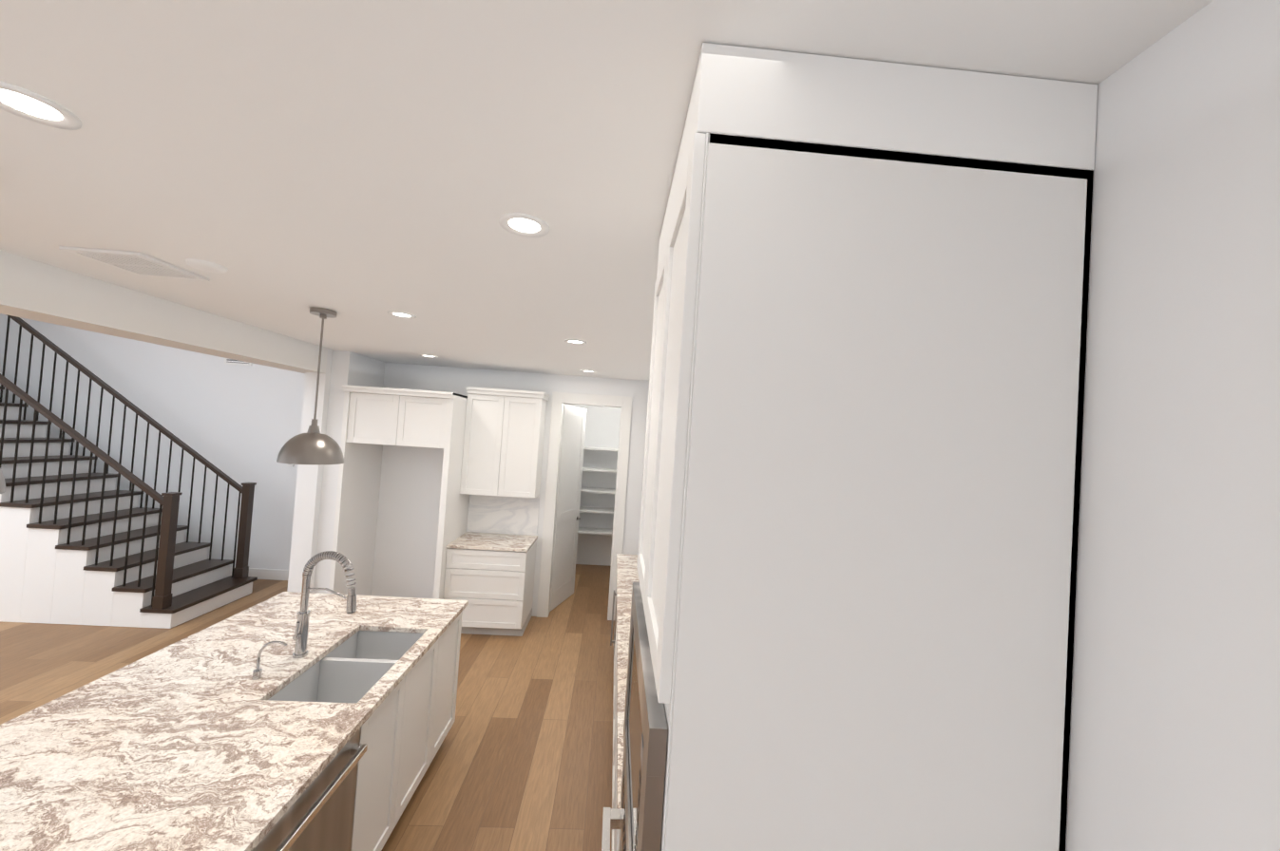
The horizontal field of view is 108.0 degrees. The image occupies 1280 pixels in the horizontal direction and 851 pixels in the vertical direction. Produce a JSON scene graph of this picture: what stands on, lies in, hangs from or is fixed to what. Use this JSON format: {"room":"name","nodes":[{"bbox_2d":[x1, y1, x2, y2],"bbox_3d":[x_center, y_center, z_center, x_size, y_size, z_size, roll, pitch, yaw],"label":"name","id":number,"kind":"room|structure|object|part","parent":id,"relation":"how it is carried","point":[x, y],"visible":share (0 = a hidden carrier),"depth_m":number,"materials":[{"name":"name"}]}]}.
{"room":"kitchen","nodes":[
{"label":"kitchen","id":0,"kind":"room"},
{"bbox_2d":[0,564,614,850],"bbox_3d":[-4.609,1.932,2.019,10.600,0.120,10.900,4,-1,-3],"label":"floor","id":1,"kind":"structure","parent":0,"point":[523,760],"depth_m":3.42,"materials":[{"name":"brown wood"}]},
{"bbox_2d":[0,386,257,629],"bbox_3d":[-7.100,0.393,5.069,5.429,2.775,1.518,4,-1,-3],"label":"stairs","id":2,"kind":"structure","parent":1,"relation":"on","point":[48,575],"depth_m":4.54,"materials":[{"name":"white"}]},
{"bbox_2d":[0,314,256,610],"bbox_3d":[-7.090,-0.280,4.845,5.320,3.735,1.040,4,-1,-3],"label":"stair railing","id":3,"kind":"object","parent":2,"relation":"on","point":[169,504],"visible":0.96,"depth_m":4.49,"materials":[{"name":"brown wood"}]},
{"bbox_2d":[350,611,462,850],"bbox_3d":[-1.582,1.611,1.403,0.870,0.882,3.490,4,-1,-3],"label":"kitchen island","id":4,"kind":"object","parent":1,"relation":"on","point":[406,727],"visible":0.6,"depth_m":2.34,"materials":[{"name":"white wood"}]},
{"bbox_2d":[0,592,468,850],"bbox_3d":[-1.709,1.144,1.406,1.236,0.032,3.550,4,-1,-3],"label":"island countertop","id":5,"kind":"structure","parent":4,"relation":"on","point":[200,741],"depth_m":1.69,"materials":[{"name":"stone"}]},
{"bbox_2d":[252,640,287,680],"bbox_3d":[-1.673,1.060,2.106,0.137,0.171,0.032,4,-1,-3],"label":"tap","id":6,"kind":"object","parent":5,"relation":"on","point":[257,673],"visible":1,"depth_m":2.10,"materials":[{"name":"silver metal"}]},
{"bbox_2d":[292,551,356,658],"bbox_3d":[-1.569,0.894,2.305,0.284,0.525,0.123,4,-1,-3],"label":"faucet","id":7,"kind":"object","parent":5,"relation":"on","point":[300,636],"visible":1,"depth_m":2.32,"materials":[{"name":"silver metal"}]},
{"bbox_2d":[268,630,423,704],"bbox_3d":[-1.426,1.319,2.333,0.443,0.234,0.808,4,-1,-3],"label":"sink","id":8,"kind":"object","parent":5,"relation":"in","point":[356,667],"visible":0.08,"depth_m":2.38,"materials":[{"name":"silver metal"}]},
{"bbox_2d":[252,728,367,850],"bbox_3d":[-1.429,1.629,1.545,0.652,0.872,0.674,4,-1,-3],"label":"dishwasher","id":9,"kind":"object","parent":4,"relation":"in","point":[317,815],"visible":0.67,"depth_m":1.68,"materials":[{"name":"grey metal"}]},
{"bbox_2d":[442,532,537,636],"bbox_3d":[-1.576,1.681,4.963,0.800,0.915,0.633,4,-1,-3],"label":"base cabinet","id":10,"kind":"object","parent":1,"relation":"on","point":[494,572],"depth_m":4.68,"materials":[{"name":"white wood"}]},
{"bbox_3d":[-1.547,1.240,4.968,0.800,0.032,0.620,4,-1,-3],"label":"top of the back cabinets","id":11,"kind":"part","parent":10,"relation":"part of","materials":[{"name":"white stone"}]},
{"bbox_2d":[611,702,616,808],"bbox_3d":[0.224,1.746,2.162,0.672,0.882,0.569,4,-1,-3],"label":"base cabinet","id":12,"kind":"object","parent":1,"relation":"on","point":[614,760],"depth_m":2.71,"materials":[{"name":"white wood"}]},
{"bbox_2d":[612,660,616,759],"bbox_3d":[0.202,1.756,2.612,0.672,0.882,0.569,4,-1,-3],"label":"base cabinet","id":13,"kind":"object","parent":1,"relation":"on","point":[615,660],"depth_m":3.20,"materials":[{"name":"white wood"}]},
{"bbox_2d":[612,630,616,717],"bbox_3d":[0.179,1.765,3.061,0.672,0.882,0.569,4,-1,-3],"label":"base cabinet","id":14,"kind":"object","parent":1,"relation":"on","point":[616,630],"depth_m":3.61,"materials":[{"name":"white wood"}]},
{"bbox_2d":[610,591,616,654],"bbox_3d":[0.064,1.803,4.404,0.665,0.857,0.578,4,-1,-3],"label":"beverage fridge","id":15,"kind":"object","parent":14,"relation":"in","point":[611,640],"visible":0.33,"depth_m":4.13,"materials":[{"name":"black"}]},
{"bbox_2d":[616,554,639,808],"bbox_3d":[0.186,1.308,3.124,0.684,0.032,3.244,4,-1,-3],"label":"countertop","id":16,"kind":"structure","parent":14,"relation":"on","point":[627,575],"depth_m":2.81,"materials":[{"name":"stone"}]},
{"bbox_2d":[611,763,620,850],"bbox_3d":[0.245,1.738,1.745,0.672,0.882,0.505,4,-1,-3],"label":"base cabinet","id":17,"kind":"object","parent":1,"relation":"on","point":[616,836],"depth_m":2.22,"materials":[{"name":"white wood"}]},
{"bbox_2d":[636,42,1097,850],"bbox_3d":[0.332,0.783,1.127,0.687,2.768,0.768,4,-1,-3],"label":"tall cabinet","id":18,"kind":"object","parent":1,"relation":"on","point":[859,522],"visible":0.92,"depth_m":0.76,"materials":[{"name":"white wood"}]},
{"bbox_2d":[601,753,626,850],"bbox_3d":[0.215,1.375,1.103,0.648,0.710,0.730,4,-1,-3],"label":"oven","id":19,"kind":"object","parent":18,"relation":"in","point":[613,818],"visible":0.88,"depth_m":1.39,"materials":[{"name":"silver glass"}]},
{"bbox_2d":[623,582,668,850],"bbox_3d":[0.255,0.741,1.116,0.550,0.468,0.739,4,-1,-3],"label":"microwave","id":20,"kind":"object","parent":18,"relation":"in","point":[645,730],"visible":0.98,"depth_m":0.90,"materials":[{"name":"silver metal"}]},
{"bbox_2d":[0,0,1279,850],"bbox_3d":[-4.476,-0.108,2.069,10.600,3.970,10.900,4,-1,-3],"label":"wall","id":21,"kind":"structure","parent":0,"point":[362,168],"depth_m":0.90,"materials":[{"name":"white paint"}]},
{"bbox_2d":[0,468,5,494],"bbox_3d":[-1.968,-0.280,1.268,0.336,0.939,0.336,4,-1,-3],"label":"pendant light","id":22,"kind":"object","parent":21,"relation":"hanging from","point":[2,485],"visible":1,"depth_m":1.37,"materials":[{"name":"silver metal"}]},
{"bbox_2d":[0,81,81,130],"bbox_3d":[-1.366,-0.714,1.037,0.156,0.006,0.156,4,-1,-3],"label":"ceiling light","id":23,"kind":"object","parent":21,"relation":"attached to","point":[25,104],"visible":0.98,"depth_m":1.05,"materials":[{"name":"white plastic"}]},
{"bbox_2d":[58,246,209,281],"bbox_3d":[-2.322,-0.746,2.161,0.330,0.012,0.340,4,-1,-3],"label":"air vent","id":24,"kind":"object","parent":21,"relation":"in","point":[140,264],"visible":1,"depth_m":2.13,"materials":[{"name":"white metal"}]},
{"bbox_2d":[185,258,228,273],"bbox_3d":[-1.965,-0.719,2.108,0.144,0.022,0.144,4,-1,-3],"label":"ceiling detector","id":25,"kind":"object","parent":21,"relation":"attached to","point":[206,266],"visible":1,"depth_m":2.08,"materials":[{"name":"white plastic"}]},
{"bbox_2d":[223,358,251,365],"bbox_3d":[-5.129,-1.019,5.953,0.340,0.490,0.012,4,-1,-3],"label":"air vent","id":26,"kind":"object","parent":21,"relation":"in","point":[227,361],"visible":0.15,"depth_m":5.94,"materials":[{"name":"white metal"}]},
{"bbox_2d":[276,306,343,464],"bbox_3d":[-1.983,-0.243,2.858,0.336,0.939,0.336,4,-1,-3],"label":"pendant light","id":27,"kind":"object","parent":21,"relation":"hanging from","point":[313,446],"visible":1,"depth_m":2.77,"materials":[{"name":"silver metal"}]},
{"bbox_2d":[343,385,408,445],"bbox_3d":[-2.596,-0.086,4.906,0.530,0.555,0.718,4,-1,-3],"label":"upper cabinet","id":28,"kind":"object","parent":21,"relation":"attached to","point":[375,415],"depth_m":4.55,"materials":[{"name":"white wood"}]},
{"bbox_2d":[387,310,416,319],"bbox_3d":[-1.457,-0.676,2.844,0.156,0.006,0.156,4,-1,-3],"label":"ceiling light","id":29,"kind":"object","parent":21,"relation":"attached to","point":[402,315],"visible":0.98,"depth_m":2.84,"materials":[{"name":"white plastic"}]},
{"bbox_2d":[420,354,437,358],"bbox_3d":[-2.051,-0.674,4.517,0.156,0.006,0.156,4,-1,-3],"label":"ceiling light","id":30,"kind":"object","parent":21,"relation":"attached to","point":[428,355],"visible":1,"depth_m":4.51,"materials":[{"name":"white"}]},
{"bbox_2d":[229,391,632,620],"bbox_3d":[-4.678,0.655,5.150,10.300,2.570,1.594,4,-1,-3],"label":"door frame","id":31,"kind":"structure","parent":21,"relation":"attached to","point":[561,399],"depth_m":5.34,"materials":[{"name":"white wood"}]},
{"bbox_2d":[401,389,465,449],"bbox_3d":[-2.186,-0.059,4.926,0.530,0.555,0.718,4,-1,-3],"label":"upper cabinet","id":32,"kind":"object","parent":21,"relation":"attached to","point":[432,419],"depth_m":4.58,"materials":[{"name":"white wood"}]},
{"bbox_2d":[458,386,511,498],"bbox_3d":[-1.659,0.176,5.133,0.455,1.145,0.348,4,-1,-3],"label":"upper cabinet","id":33,"kind":"object","parent":21,"relation":"attached to","point":[489,441],"depth_m":4.96,"materials":[{"name":"white wood"}]},
{"bbox_2d":[498,212,549,237],"bbox_3d":[-0.369,-0.638,1.486,0.156,0.006,0.156,4,-1,-3],"label":"ceiling light","id":34,"kind":"object","parent":21,"relation":"attached to","point":[524,225],"visible":0.98,"depth_m":1.48,"materials":[{"name":"white"}]},
{"bbox_2d":[503,389,549,498],"bbox_3d":[-1.324,0.198,5.150,0.455,1.145,0.348,4,-1,-3],"label":"upper cabinet","id":35,"kind":"object","parent":21,"relation":"attached to","point":[525,431],"depth_m":4.99,"materials":[{"name":"white wood"}]},
{"bbox_2d":[549,404,586,611],"bbox_3d":[-0.879,0.978,5.809,0.094,2.432,0.700,3,-1,15],"label":"pantry door","id":36,"kind":"structure","parent":21,"relation":"in","point":[567,518],"depth_m":5.78,"materials":[{"name":"white wood"}]},
{"bbox_2d":[564,339,586,344],"bbox_3d":[-0.463,-0.600,3.333,0.156,0.006,0.156,4,-1,-3],"label":"ceiling light","id":37,"kind":"object","parent":21,"relation":"attached to","point":[576,341],"visible":0.98,"depth_m":3.33,"materials":[{"name":"white"}]},
{"bbox_2d":[580,369,595,372],"bbox_3d":[-0.540,-0.568,4.861,0.156,0.006,0.156,4,-1,-3],"label":"ceiling light","id":38,"kind":"object","parent":21,"relation":"attached to","point":[585,371],"visible":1,"depth_m":4.85,"materials":[{"name":"white"}]},
{"bbox_2d":[577,446,618,535],"bbox_3d":[-0.765,1.298,7.348,2.196,1.900,0.368,4,-1,-3],"label":"shelf","id":39,"kind":"object","parent":21,"relation":"attached to","point":[596,531],"visible":0.08,"depth_m":7.16,"materials":[{"name":"white wood"}]}
]}

